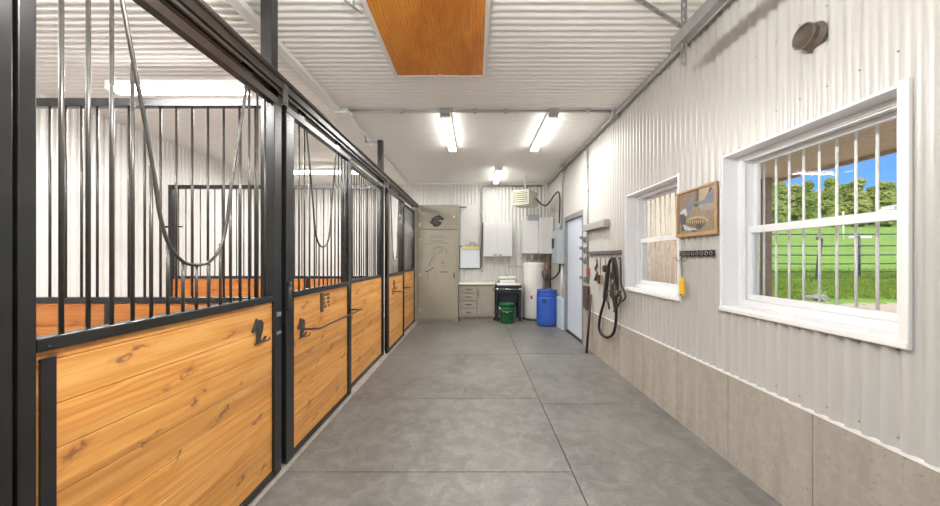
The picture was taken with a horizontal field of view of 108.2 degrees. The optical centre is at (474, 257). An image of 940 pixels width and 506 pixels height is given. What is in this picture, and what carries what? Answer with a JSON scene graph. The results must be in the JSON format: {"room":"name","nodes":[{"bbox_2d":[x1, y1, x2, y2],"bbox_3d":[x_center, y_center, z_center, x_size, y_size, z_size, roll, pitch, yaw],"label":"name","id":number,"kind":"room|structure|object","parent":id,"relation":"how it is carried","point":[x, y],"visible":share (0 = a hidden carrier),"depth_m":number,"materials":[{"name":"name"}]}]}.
{"room":"farm building","nodes":[
{"label":"farm building","id":0,"kind":"room"},
{"bbox_2d":[36,92,260,296],"bbox_3d":[-5.059,-0.210,3.035,0.018,3.420,11.270,0,0,0],"label":"wall","id":1,"kind":"structure","parent":0,"point":[73,115],"depth_m":4.89,"materials":[{"name":"metal"}]},
{"bbox_2d":[36,0,705,182],"bbox_3d":[-1.595,-1.918,3.045,6.950,0.016,11.290,0,0,0],"label":"ceiling","id":2,"kind":"structure","parent":0,"point":[542,54],"depth_m":3.59,"materials":[{"name":"metal"}]},
{"bbox_2d":[104,80,253,95],"bbox_3d":[-3.025,-1.750,3.500,1.410,0.089,0.160,0,0,0],"label":"ceiling light","id":3,"kind":"object","parent":2,"relation":"hanging from","point":[121,87],"visible":0.78,"depth_m":3.43,"materials":[{"name":"white plastic"}]},
{"bbox_2d":[108,85,247,94],"bbox_3d":[-3.025,-1.729,3.500,1.370,0.042,0.144,0,0,0],"label":"diffuser","id":4,"kind":"object","parent":3,"relation":"attached to","point":[118,89],"depth_m":3.45,"materials":[{"name":"white"}]},
{"bbox_2d":[226,0,408,183],"bbox_3d":[-1.710,-1.875,4.560,0.201,0.061,8.120,0,0,0],"label":"cable tray","id":5,"kind":"object","parent":2,"relation":"attached to","point":[240,6],"visible":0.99,"depth_m":3.40,"materials":[{"name":"white plastic"}]},
{"bbox_2d":[294,168,357,173],"bbox_3d":[-3.025,-1.750,6.880,1.410,0.089,0.160,0,0,0],"label":"ceiling light","id":6,"kind":"object","parent":2,"relation":"hanging from","point":[313,170],"visible":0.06,"depth_m":6.81,"materials":[{"name":"white plastic"}]},
{"bbox_2d":[294,171,357,173],"bbox_3d":[-3.025,-1.729,6.880,1.370,0.042,0.144,0,0,0],"label":"diffuser","id":7,"kind":"object","parent":6,"relation":"attached to","point":[295,172],"depth_m":6.81,"materials":[{"name":"white"}]},
{"bbox_2d":[344,0,362,13],"bbox_3d":[-0.900,-1.880,2.520,0.012,0.056,0.160,0,0,32],"label":"rod","id":8,"kind":"object","parent":2,"relation":"attached to","point":[352,5],"visible":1,"depth_m":2.52,"materials":[{"name":"white metal"}]},
{"bbox_2d":[361,0,490,77],"bbox_3d":[-0.360,-1.891,2.635,0.950,0.034,1.830,0,0,0],"label":"ceiling hatch","id":9,"kind":"object","parent":2,"relation":"attached to","point":[417,38],"visible":1,"depth_m":2.87,"materials":[{"name":"brown wood"}]},
{"bbox_2d":[440,113,455,151],"bbox_3d":[-0.385,-1.865,5.130,0.130,0.089,1.420,0,0,0],"label":"ceiling light","id":10,"kind":"object","parent":2,"relation":"attached to","point":[446,120],"visible":0.83,"depth_m":4.94,"materials":[{"name":"white plastic"}]},
{"bbox_2d":[350,109,610,115],"bbox_3d":[0.072,-1.877,4.370,3.345,0.067,0.080,0,0,0],"label":"conduit","id":11,"kind":"object","parent":2,"relation":"attached to","point":[443,112],"visible":1,"depth_m":4.36,"materials":[{"name":"grey metal"}]},
{"bbox_2d":[493,167,502,183],"bbox_3d":[0.510,-1.865,7.730,0.130,0.089,1.260,0,0,0],"label":"ceiling light","id":12,"kind":"object","parent":2,"relation":"attached to","point":[498,170],"visible":1,"depth_m":7.51,"materials":[{"name":"white plastic"}]},
{"bbox_2d":[493,171,501,183],"bbox_3d":[0.510,-1.844,7.730,0.114,0.042,1.220,0,0,0],"label":"diffuser","id":13,"kind":"object","parent":12,"relation":"attached to","point":[497,173],"depth_m":7.70,"materials":[{"name":"white"}]},
{"bbox_2d":[512,175,537,207],"bbox_3d":[1.165,-1.552,7.832,0.441,0.717,0.505,0,0,33],"label":"heater","id":14,"kind":"object","parent":2,"relation":"hanging from","point":[526,198],"visible":1,"depth_m":7.68,"materials":[{"name":"beige metal"}]},
{"bbox_2d":[514,191,527,203],"bbox_3d":[1.029,-1.360,7.648,0.370,0.290,0.002,0,0,33],"label":"grille","id":15,"kind":"object","parent":14,"relation":"attached to","point":[520,197],"depth_m":7.64,"materials":[{"name":"beige metal"}]},
{"bbox_2d":[530,113,557,151],"bbox_3d":[1.015,-1.865,5.130,0.130,0.089,1.420,0,0,0],"label":"ceiling light","id":16,"kind":"object","parent":2,"relation":"attached to","point":[548,122],"visible":0.8,"depth_m":4.96,"materials":[{"name":"white plastic"}]},
{"bbox_2d":[635,0,726,65],"bbox_3d":[1.271,-1.639,0.100,0.459,0.559,4.800,0,0,0],"label":"door track","id":17,"kind":"object","parent":2,"relation":"hanging from","point":[708,8],"visible":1,"depth_m":2.37,"materials":[{"name":"grey metal"}]},
{"bbox_2d":[295,185,547,316],"bbox_3d":[-1.585,-0.210,8.676,6.930,3.420,0.012,0,0,0],"label":"wall","id":18,"kind":"structure","parent":0,"point":[497,201],"depth_m":8.67,"materials":[{"name":"metal"}]},
{"bbox_2d":[294,183,546,184],"bbox_3d":[-1.595,-1.900,8.670,6.910,0.060,0.040,0,0,0],"label":"trim","id":19,"kind":"structure","parent":18,"relation":"attached to","point":[294,183],"depth_m":8.65,"materials":[{"name":"white metal"}]},
{"bbox_2d":[460,205,477,245],"bbox_3d":[-0.150,-0.610,8.661,0.440,1.500,0.017,0,0,0],"label":"wall cabinet","id":20,"kind":"object","parent":18,"relation":"attached to","point":[469,215],"depth_m":8.65,"materials":[{"name":"white laminate"}]},
{"bbox_2d":[459,246,480,268],"bbox_3d":[-0.127,-0.054,8.631,0.534,0.667,0.034,0,0,0],"label":"whiteboard","id":21,"kind":"object","parent":18,"relation":"attached to","point":[469,256],"visible":1,"depth_m":8.63,"materials":[{"name":"white plastic"}]},
{"bbox_2d":[483,222,511,256],"bbox_3d":[0.559,-0.458,8.486,0.712,0.845,0.344,0,0,0],"label":"upper cabinet","id":22,"kind":"object","parent":18,"relation":"attached to","point":[497,236],"visible":1,"depth_m":8.33,"materials":[{"name":"white laminate"}]},
{"bbox_2d":[480,185,542,271],"bbox_3d":[0.930,-0.745,8.636,1.580,2.210,0.060,0,0,0],"label":"conduit","id":23,"kind":"object","parent":18,"relation":"attached to","point":[481,210],"visible":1,"depth_m":8.62,"materials":[{"name":"grey metal"}]},
{"bbox_2d":[521,221,537,253],"bbox_3d":[1.363,-0.515,8.494,0.383,0.810,0.328,0,0,0],"label":"upper cabinet","id":24,"kind":"object","parent":18,"relation":"attached to","point":[529,229],"visible":1,"depth_m":8.33,"materials":[{"name":"white laminate"}]},
{"bbox_2d":[526,215,537,220],"bbox_3d":[1.430,-0.993,8.504,0.260,0.135,0.308,0,0,0],"label":"box","id":25,"kind":"object","parent":24,"relation":"on","point":[528,217],"visible":0.79,"depth_m":8.35,"materials":[{"name":"grey metal"}]},
{"bbox_2d":[256,317,781,505],"bbox_3d":[-1.570,1.580,3.035,6.960,0.160,11.270,0,0,0],"label":"floor","id":26,"kind":"structure","parent":0,"point":[460,413],"depth_m":2.78,"materials":[{"name":"concrete"}]},
{"bbox_2d":[36,98,260,336],"bbox_3d":[-3.106,0.189,2.378,3.248,2.602,0.064,0,0,0],"label":"divider","id":27,"kind":"object","parent":26,"relation":"on","point":[46,307],"visible":0.27,"depth_m":2.37,"materials":[{"name":"black metal"}]},
{"bbox_2d":[165,185,376,296],"bbox_3d":[-3.106,0.189,5.188,3.248,2.602,0.064,0,0,0],"label":"divider","id":28,"kind":"object","parent":26,"relation":"on","point":[202,280],"visible":0.24,"depth_m":5.17,"materials":[{"name":"metal"}]},
{"bbox_2d":[248,322,417,505],"bbox_3d":[-1.393,1.493,3.425,0.135,0.014,8.850,0,0,0],"label":"trim","id":29,"kind":"structure","parent":26,"relation":"on","point":[284,467],"depth_m":3.00,"materials":[{"name":"concrete"}]},
{"bbox_2d":[0,0,11,505],"bbox_3d":[-1.393,0.170,0.946,0.093,2.630,0.092,0,0,0],"label":"post","id":30,"kind":"object","parent":29,"relation":"on","point":[5,5],"visible":1,"depth_m":0.97,"materials":[{"name":"black metal"}]},
{"bbox_2d":[261,0,277,295],"bbox_3d":[-1.439,-0.207,2.379,0.078,3.385,0.078,0,0,0],"label":"post","id":31,"kind":"object","parent":29,"relation":"on","point":[269,8],"visible":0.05,"depth_m":2.34,"materials":[{"name":"black metal"}]},
{"bbox_2d":[158,0,418,207],"bbox_3d":[-1.385,-1.161,3.515,0.149,0.191,8.830,0,0,0],"label":"header track","id":32,"kind":"object","parent":31,"relation":"attached to","point":[197,14],"visible":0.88,"depth_m":2.17,"materials":[{"name":"black metal"}]},
{"bbox_2d":[12,0,280,505],"bbox_3d":[-1.352,0.152,1.683,0.087,2.636,1.366,0,0,0],"label":"stall front","id":33,"kind":"structure","parent":32,"relation":"hanging from","point":[183,407],"depth_m":1.37,"materials":[{"name":"brown wood"}]},
{"bbox_2d":[281,105,362,463],"bbox_3d":[-1.304,0.152,3.065,0.182,2.636,1.280,0,0,0],"label":"door","id":34,"kind":"structure","parent":32,"relation":"hanging from","point":[315,321],"depth_m":2.79,"materials":[{"name":"brown wood"}]},
{"bbox_2d":[385,186,410,352],"bbox_3d":[-1.304,0.152,5.865,0.182,2.636,1.250,0,0,0],"label":"door","id":35,"kind":"structure","parent":32,"relation":"hanging from","point":[395,287],"depth_m":5.70,"materials":[{"name":"brown wood"}]},
{"bbox_2d":[342,159,381,387],"bbox_3d":[-1.430,0.195,4.412,0.050,2.580,1.465,0,0,0],"label":"panel","id":36,"kind":"object","parent":29,"relation":"on","point":[366,292],"visible":0.65,"depth_m":4.42,"materials":[{"name":"brown wood"}]},
{"bbox_2d":[365,136,383,355],"bbox_3d":[-1.536,-0.188,5.189,0.272,3.345,0.078,0,0,0],"label":"post","id":37,"kind":"object","parent":29,"relation":"on","point":[380,143],"visible":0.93,"depth_m":5.15,"materials":[{"name":"black metal"}]},
{"bbox_2d":[404,203,413,331],"bbox_3d":[-1.430,0.195,7.157,0.050,2.580,1.415,0,0,0],"label":"panel","id":38,"kind":"object","parent":29,"relation":"on","point":[408,274],"visible":0.62,"depth_m":7.33,"materials":[{"name":"brown wood"}]},
{"bbox_2d":[411,208,414,321],"bbox_3d":[-1.439,0.163,7.909,0.078,2.645,0.078,0,0,0],"label":"post","id":39,"kind":"object","parent":26,"relation":"on","point":[411,208],"visible":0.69,"depth_m":7.87,"materials":[{"name":"black metal"}]},
{"bbox_2d":[415,205,458,321],"bbox_3d":[-0.900,0.125,8.305,1.010,2.750,0.706,0,0,0],"label":"door","id":40,"kind":"structure","parent":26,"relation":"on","point":[436,226],"depth_m":7.97,"materials":[{"name":"beige paint"}]},
{"bbox_2d":[459,285,494,320],"bbox_3d":[0.043,1.066,8.354,0.855,0.868,0.608,0,0,0],"label":"base cabinet","id":41,"kind":"object","parent":26,"relation":"on","point":[476,302],"visible":0.98,"depth_m":8.08,"materials":[{"name":"beige wood"}]},
{"bbox_2d":[458,281,494,284],"bbox_3d":[0.043,0.613,8.354,0.875,0.036,0.608,0,0,0],"label":"countertop","id":42,"kind":"structure","parent":41,"relation":"on","point":[460,282],"depth_m":8.05,"materials":[{"name":"beige laminate"}]},
{"bbox_2d":[499,302,515,323],"bbox_3d":[0.740,1.272,7.860,0.390,0.457,0.376,0,0,0],"label":"bucket","id":43,"kind":"object","parent":26,"relation":"on","point":[507,309],"visible":1,"depth_m":7.72,"materials":[{"name":"green plastic"}]},
{"bbox_2d":[494,272,521,320],"bbox_3d":[0.792,0.923,8.319,0.617,1.154,0.641,0,0,0],"label":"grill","id":44,"kind":"object","parent":26,"relation":"on","point":[507,289],"visible":0.98,"depth_m":8.10,"materials":[{"name":"black metal"}]},
{"bbox_2d":[496,282,519,284],"bbox_3d":[0.797,0.632,8.338,0.555,0.034,0.565,0,0,0],"label":"sink","id":45,"kind":"object","parent":44,"relation":"in","point":[497,283],"depth_m":8.20,"materials":[{"name":"ceramic"}]},
{"bbox_2d":[498,294,517,302],"bbox_3d":[0.792,0.892,8.300,0.465,0.375,0.400,0,0,0],"label":"basin","id":46,"kind":"object","parent":44,"relation":"in","point":[513,298],"depth_m":8.10,"materials":[{"name":"black plastic"}]},
{"bbox_2d":[523,254,544,320],"bbox_3d":[1.455,0.705,8.360,0.532,1.590,0.532,0,0,0],"label":"water heater","id":47,"kind":"object","parent":26,"relation":"on","point":[533,280],"visible":0.8,"depth_m":8.14,"materials":[{"name":"white metal"}]},
{"bbox_2d":[537,289,556,326],"bbox_3d":[1.605,1.103,7.600,0.452,0.795,0.452,0,0,0],"label":"barrel","id":48,"kind":"object","parent":26,"relation":"on","point":[546,298],"visible":0.97,"depth_m":7.41,"materials":[{"name":"blue plastic"}]},
{"bbox_2d":[585,295,591,352],"bbox_3d":[1.792,1.040,5.360,0.110,0.922,0.046,0,0,0],"label":"crop","id":49,"kind":"object","parent":26,"relation":"on","point":[590,301],"visible":1,"depth_m":5.34,"materials":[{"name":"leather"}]},
{"bbox_2d":[648,191,676,237],"bbox_3d":[4.210,-0.800,9.050,4.220,4.200,0.100,0,0,0],"label":"wall","id":50,"kind":"structure","parent":0,"point":[673,193],"depth_m":9.00,"materials":[{"name":"beige"}]},
{"bbox_2d":[548,0,939,505],"bbox_3d":[1.978,-0.210,3.085,0.244,3.420,11.370,0,0,0],"label":"wall","id":51,"kind":"structure","parent":0,"point":[809,417],"depth_m":2.12,"materials":[{"name":"white metal"}]},
{"bbox_2d":[538,217,552,253],"bbox_3d":[1.702,-0.530,8.319,0.285,0.860,0.678,0,0,0],"label":"upper cabinet","id":52,"kind":"object","parent":51,"relation":"attached to","point":[545,224],"visible":0.78,"depth_m":7.98,"materials":[{"name":"white laminate"}]},
{"bbox_2d":[545,254,547,288],"bbox_3d":[1.709,0.395,8.120,0.072,0.970,0.048,0,0,0],"label":"pipe","id":53,"kind":"object","parent":52,"relation":"attached to","point":[546,254],"visible":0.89,"depth_m":8.11,"materials":[{"name":"orange metal"}]},
{"bbox_2d":[549,254,550,287],"bbox_3d":[1.780,0.305,8.050,0.045,0.790,0.045,0,0,0],"label":"pipe","id":54,"kind":"object","parent":52,"relation":"attached to","point":[550,254],"visible":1,"depth_m":8.04,"materials":[{"name":"metal"}]},
{"bbox_2d":[552,230,563,263],"bbox_3d":[1.756,-0.233,7.270,0.205,0.705,0.420,0,0,0],"label":"electrical panel","id":55,"kind":"object","parent":51,"relation":"attached to","point":[557,235],"visible":1,"depth_m":7.06,"materials":[{"name":"grey metal"}]},
{"bbox_2d":[536,191,560,229],"bbox_3d":[1.597,-1.018,7.554,0.107,0.859,0.691,0,0,-41],"label":"power cable","id":56,"kind":"object","parent":55,"relation":"attached to","point":[558,192],"visible":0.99,"depth_m":7.33,"materials":[{"name":"black rubber"}]},
{"bbox_2d":[545,264,560,279],"bbox_3d":[1.741,0.311,7.599,0.059,0.378,0.842,0,0,-10],"label":"flexible hose","id":57,"kind":"object","parent":55,"relation":"attached to","point":[556,275],"visible":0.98,"depth_m":7.39,"materials":[{"name":"black rubber"}]},
{"bbox_2d":[556,296,563,329],"bbox_3d":[1.824,1.167,7.280,0.068,0.665,0.440,0,0,0],"label":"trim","id":58,"kind":"structure","parent":51,"relation":"attached to","point":[559,301],"depth_m":7.15,"materials":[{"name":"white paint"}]},
{"bbox_2d":[561,264,562,297],"bbox_3d":[1.830,0.477,7.160,0.044,0.705,0.044,0,0,0],"label":"pipe","id":59,"kind":"object","parent":51,"relation":"attached to","point":[561,264],"visible":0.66,"depth_m":7.14,"materials":[{"name":"white plastic"}]},
{"bbox_2d":[561,171,563,229],"bbox_3d":[1.817,-1.193,7.050,0.031,1.186,0.229,0,0,9],"label":"conduit","id":60,"kind":"object","parent":51,"relation":"attached to","point":[562,171],"visible":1,"depth_m":7.14,"materials":[{"name":"grey metal"}]},
{"bbox_2d":[564,209,582,344],"bbox_3d":[1.935,0.330,6.450,0.170,2.340,1.200,0,0,0],"label":"door","id":61,"kind":"structure","parent":51,"relation":"in","point":[573,223],"depth_m":6.58,"materials":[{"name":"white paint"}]},
{"bbox_2d":[579,236,586,242],"bbox_3d":[1.788,-0.306,5.609,0.137,0.122,0.073,0,0,0],"label":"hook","id":62,"kind":"object","parent":51,"relation":"attached to","point":[584,239],"visible":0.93,"depth_m":5.57,"materials":[{"name":"grey plastic"}]},
{"bbox_2d":[579,246,586,253],"bbox_3d":[1.788,-0.131,5.609,0.137,0.122,0.073,0,0,0],"label":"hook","id":63,"kind":"object","parent":51,"relation":"attached to","point":[584,249],"visible":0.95,"depth_m":5.57,"materials":[{"name":"grey plastic"}]},
{"bbox_2d":[579,257,586,263],"bbox_3d":[1.788,0.044,5.609,0.137,0.122,0.073,0,0,0],"label":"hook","id":64,"kind":"object","parent":51,"relation":"attached to","point":[584,260],"visible":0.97,"depth_m":5.57,"materials":[{"name":"grey plastic"}]},
{"bbox_2d":[579,276,586,282],"bbox_3d":[1.788,0.354,5.609,0.137,0.122,0.073,0,0,0],"label":"switch box","id":65,"kind":"object","parent":51,"relation":"attached to","point":[584,278],"visible":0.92,"depth_m":5.57,"materials":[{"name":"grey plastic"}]},
{"bbox_2d":[583,285,589,309],"bbox_3d":[1.833,0.650,5.600,0.046,0.380,0.200,0,0,0],"label":"wall block","id":66,"kind":"object","parent":51,"relation":"attached to","point":[586,289],"visible":0.91,"depth_m":5.52,"materials":[{"name":"brown wood"}]},
{"bbox_2d":[586,147,588,282],"bbox_3d":[1.842,-0.700,5.550,0.042,2.200,0.042,0,0,0],"label":"conduit","id":67,"kind":"object","parent":51,"relation":"attached to","point":[587,165],"visible":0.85,"depth_m":5.54,"materials":[{"name":"metal"}]},
{"bbox_2d":[582,219,608,231],"bbox_3d":[1.813,-0.485,5.155,0.083,0.112,0.930,0,0,0],"label":"channel","id":68,"kind":"object","parent":51,"relation":"attached to","point":[603,223],"visible":0.97,"depth_m":5.01,"materials":[{"name":"beige metal"}]},
{"bbox_2d":[587,250,621,257],"bbox_3d":[1.822,-0.052,4.900,0.063,0.096,1.200,0,0,0],"label":"hook rack","id":69,"kind":"object","parent":51,"relation":"attached to","point":[615,252],"visible":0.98,"depth_m":4.74,"materials":[{"name":"black metal"}]},
{"bbox_2d":[594,259,598,280],"bbox_3d":[1.810,0.180,5.071,0.050,0.334,0.118,0,0,0],"label":"tool","id":70,"kind":"object","parent":69,"relation":"hanging from","point":[596,265],"visible":0.9,"depth_m":5.04,"materials":[{"name":"metal"}]},
{"bbox_2d":[597,260,602,284],"bbox_3d":[1.798,0.191,4.900,0.048,0.382,0.110,0,0,0],"label":"brush","id":71,"kind":"object","parent":69,"relation":"hanging from","point":[599,276],"visible":1,"depth_m":4.86,"materials":[{"name":"brown wood"}]},
{"bbox_2d":[602,258,606,272],"bbox_3d":[1.798,0.100,4.705,0.048,0.202,0.110,0,0,0],"label":"brush","id":72,"kind":"object","parent":69,"relation":"hanging from","point":[604,267],"visible":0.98,"depth_m":4.68,"materials":[{"name":"wood"}]},
{"bbox_2d":[602,272,606,297],"bbox_3d":[1.810,0.380,4.739,0.028,0.378,0.133,0,0,0],"label":"strap","id":73,"kind":"object","parent":72,"relation":"hanging from","point":[605,272],"visible":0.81,"depth_m":4.72,"materials":[{"name":"black leather"}]},
{"bbox_2d":[605,257,625,311],"bbox_3d":[1.771,0.337,4.301,0.034,0.708,0.600,0,0,0],"label":"halter","id":74,"kind":"object","parent":69,"relation":"hanging from","point":[612,281],"visible":1,"depth_m":4.28,"materials":[{"name":"leather"}]},
{"bbox_2d":[598,258,617,338],"bbox_3d":[1.815,0.555,4.673,0.038,1.131,0.644,0,0,0],"label":"rope","id":75,"kind":"object","parent":51,"relation":"attached to","point":[610,259],"visible":0.81,"depth_m":4.61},
{"bbox_2d":[546,0,729,184],"bbox_3d":[1.795,-1.840,5.375,0.100,0.090,6.350,0,0,0],"label":"conduit","id":76,"kind":"object","parent":51,"relation":"attached to","point":[614,114],"visible":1,"depth_m":3.79,"materials":[{"name":"grey metal"}]},
{"bbox_2d":[547,0,731,184],"bbox_3d":[1.853,-1.897,3.035,0.055,0.065,11.270,0,0,0],"label":"trim","id":77,"kind":"structure","parent":51,"relation":"attached to","point":[728,3],"depth_m":3.73,"materials":[{"name":"white metal"}]},
{"bbox_2d":[624,173,680,301],"bbox_3d":[1.976,-0.188,3.631,0.277,1.164,1.122,0,0,0],"label":"window","id":78,"kind":"structure","parent":51,"relation":"in","point":[637,240],"depth_m":4.09,"materials":[{"name":"white plastic"}]},
{"bbox_2d":[650,192,675,283],"bbox_3d":[2.145,-0.202,3.645,0.030,1.173,1.090,0,0,0],"label":"guard","id":79,"kind":"object","parent":78,"relation":"attached to","point":[675,192],"visible":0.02,"depth_m":3.84,"materials":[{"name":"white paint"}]},
{"bbox_2d":[675,250,714,260],"bbox_3d":[1.822,-0.016,2.853,0.063,0.093,0.445,0,0,0],"label":"hook rack","id":80,"kind":"object","parent":51,"relation":"attached to","point":[682,254],"visible":1,"depth_m":2.83,"materials":[{"name":"black metal"}]},
{"bbox_2d":[679,261,684,295],"bbox_3d":[1.802,0.178,2.962,0.016,0.305,0.068,0,0,0],"label":"tag","id":81,"kind":"object","parent":80,"relation":"hanging from","point":[681,283],"visible":1,"depth_m":2.96,"materials":[{"name":"yellow plastic"}]},
{"bbox_2d":[676,181,717,237],"bbox_3d":[1.835,-0.385,2.832,0.017,0.403,0.513,0,0,0],"label":"framed picture","id":82,"kind":"object","parent":51,"relation":"attached to","point":[697,207],"visible":1,"depth_m":2.79,"materials":[{"name":"paper"}]},
{"bbox_2d":[792,21,827,50],"bbox_3d":[1.825,-1.215,1.862,0.065,0.140,0.140,0,0,0],"label":"vent pipe","id":83,"kind":"object","parent":51,"relation":"attached to","point":[809,35],"visible":1,"depth_m":1.84,"materials":[{"name":"metal"}]},
{"bbox_2d":[719,77,912,349],"bbox_3d":[1.976,-0.188,2.008,0.277,1.164,1.122,0,0,0],"label":"window","id":84,"kind":"structure","parent":51,"relation":"in","point":[740,170],"depth_m":1.94,"materials":[{"name":"white plastic"}]},
{"bbox_2d":[763,124,879,310],"bbox_3d":[2.145,-0.202,2.022,0.030,1.173,1.090,0,0,0],"label":"guard","id":85,"kind":"object","parent":84,"relation":"attached to","point":[877,127],"visible":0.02,"depth_m":2.01,"materials":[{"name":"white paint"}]},
{"bbox_2d":[761,119,896,183],"bbox_3d":[3.310,-1.295,0.225,2.360,0.350,10.450,0,0,0],"label":"roof","id":86,"kind":"structure","parent":0,"point":[888,130],"depth_m":3.88,"materials":[{"name":"brown wood"}]},
{"label":"outside","id":87,"kind":"structure","parent":0,"visible":0},
{"bbox_2d":[759,224,896,312],"bbox_3d":[96.055,-6.192,58.000,187.890,15.816,140.000,0,0,0],"label":"ground","id":88,"kind":"structure","parent":87,"point":[889,305],"depth_m":20.59,"materials":[{"name":"green plant"}]},
{"bbox_2d":[648,236,676,283],"bbox_3d":[4.300,0.260,8.201,1.528,1.529,1.128,0,0,0],"label":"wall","id":89,"kind":"structure","parent":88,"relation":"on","point":[672,241],"depth_m":7.66,"materials":[{"name":"beige wood"}]},
{"bbox_2d":[760,178,771,296],"bbox_3d":[4.298,0.040,5.020,0.095,2.420,0.100,0,0,0],"label":"porch post","id":90,"kind":"object","parent":88,"relation":"on","point":[768,181],"visible":0.43,"depth_m":4.97,"materials":[{"name":"brown wood"}]},
{"bbox_2d":[772,182,787,223],"bbox_3d":[56.870,-9.933,63.891,3.626,8.733,3.415,0,0,0],"label":"tree","id":91,"kind":"object","parent":88,"relation":"on","point":[782,210],"visible":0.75,"depth_m":63.13,"materials":[{"name":"green plant"}]},
{"bbox_2d":[780,181,791,214],"bbox_3d":[63.493,-11.238,70.593,4.169,9.689,3.516,0,0,0],"label":"tree","id":92,"kind":"object","parent":88,"relation":"on","point":[783,184],"visible":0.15,"depth_m":69.54,"materials":[{"name":"green plant"}]},
{"bbox_2d":[791,183,800,220],"bbox_3d":[72.918,-12.050,77.209,3.698,9.618,3.923,0,0,0],"label":"tree","id":93,"kind":"object","parent":88,"relation":"on","point":[793,187],"visible":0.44,"depth_m":76.56,"materials":[{"name":"green plant"}]},
{"bbox_2d":[791,180,817,220],"bbox_3d":[62.000,-10.020,63.805,4.312,8.962,3.329,0,0,43],"label":"tree","id":94,"kind":"object","parent":88,"relation":"on","point":[811,201],"visible":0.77,"depth_m":62.99,"materials":[{"name":"green plant"}]},
{"bbox_2d":[795,189,817,212],"bbox_3d":[69.036,-10.803,70.703,3.626,8.733,3.415,0,0,0],"label":"tree","id":95,"kind":"object","parent":88,"relation":"on","point":[812,192],"visible":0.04,"depth_m":69.92,"materials":[{"name":"green plant"}]},
{"bbox_2d":[805,294,831,300],"bbox_3d":[8.238,0.991,8.201,0.491,0.265,0.454,0,0,0],"label":"boulder","id":96,"kind":"object","parent":88,"relation":"on","point":[814,297],"visible":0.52,"depth_m":8.08,"materials":[{"name":"grey stone"}]},
{"bbox_2d":[815,237,822,280],"bbox_3d":[11.084,0.132,10.950,0.228,1.640,0.100,0,0,0],"label":"gate post","id":97,"kind":"object","parent":88,"relation":"on","point":[816,274],"visible":0.44,"depth_m":10.94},
{"bbox_2d":[814,189,823,209],"bbox_3d":[78.605,-11.438,77.171,3.861,8.548,3.822,0,0,0],"label":"tree","id":98,"kind":"object","parent":88,"relation":"on","point":[822,190],"visible":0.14,"depth_m":76.94,"materials":[{"name":"green plant"}]},
{"bbox_2d":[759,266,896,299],"bbox_3d":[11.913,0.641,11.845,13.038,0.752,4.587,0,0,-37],"label":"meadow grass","id":99,"kind":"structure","parent":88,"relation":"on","point":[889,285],"depth_m":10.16,"materials":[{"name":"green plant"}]},
{"bbox_2d":[759,233,896,279],"bbox_3d":[14.500,-0.005,12.032,15.000,1.792,0.106,0,0,0],"label":"fence","id":100,"kind":"object","parent":88,"relation":"on","point":[859,237],"visible":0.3,"depth_m":11.98,"materials":[{"name":"black metal"}]},
{"bbox_2d":[817,177,845,226],"bbox_3d":[67.225,-10.422,64.118,4.169,9.689,3.516,0,0,0],"label":"tree","id":101,"kind":"object","parent":88,"relation":"on","point":[828,204],"visible":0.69,"depth_m":63.40,"materials":[{"name":"green plant"}]},
{"bbox_2d":[839,184,848,203],"bbox_3d":[83.462,-12.114,77.246,3.746,9.662,3.446,0,0,0],"label":"tree","id":102,"kind":"object","parent":88,"relation":"on","point":[843,191],"visible":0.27,"depth_m":76.77,"materials":[{"name":"green plant"}]},
{"bbox_2d":[842,181,851,208],"bbox_3d":[79.127,-11.308,71.110,4.169,9.689,3.517,0,0,0],"label":"tree","id":103,"kind":"object","parent":88,"relation":"on","point":[846,204],"visible":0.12,"depth_m":70.96,"materials":[{"name":"green plant"}]},
{"bbox_2d":[845,177,873,226],"bbox_3d":[72.760,-10.412,64.445,3.698,9.618,3.923,0,0,0],"label":"tree","id":104,"kind":"object","parent":88,"relation":"on","point":[864,205],"visible":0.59,"depth_m":63.46,"materials":[{"name":"green plant"}]},
{"bbox_2d":[849,236,871,238],"bbox_3d":[28.600,-1.535,25.250,1.200,0.170,0.500,0,0,0],"label":"trough","id":105,"kind":"object","parent":88,"relation":"on","point":[850,237],"visible":0.74,"depth_m":25.00,"materials":[{"name":"white"}]},
{"bbox_2d":[866,186,873,224],"bbox_3d":[89.733,-11.780,77.392,4.037,8.962,3.880,0,0,0],"label":"tree","id":106,"kind":"object","parent":88,"relation":"on","point":[869,189],"visible":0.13,"depth_m":76.79,"materials":[{"name":"green plant"}]},
{"bbox_2d":[871,181,886,224],"bbox_3d":[84.840,-11.256,71.030,3.697,9.618,3.923,0,0,0],"label":"tree","id":107,"kind":"object","parent":88,"relation":"on","point":[881,182],"visible":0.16,"depth_m":71.08,"materials":[{"name":"green plant"}]},
{"bbox_2d":[874,182,896,226],"bbox_3d":[77.349,-9.893,63.839,3.064,8.696,3.211,0,0,0],"label":"tree","id":108,"kind":"object","parent":88,"relation":"on","point":[888,197],"visible":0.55,"depth_m":63.32,"materials":[{"name":"green plant"}]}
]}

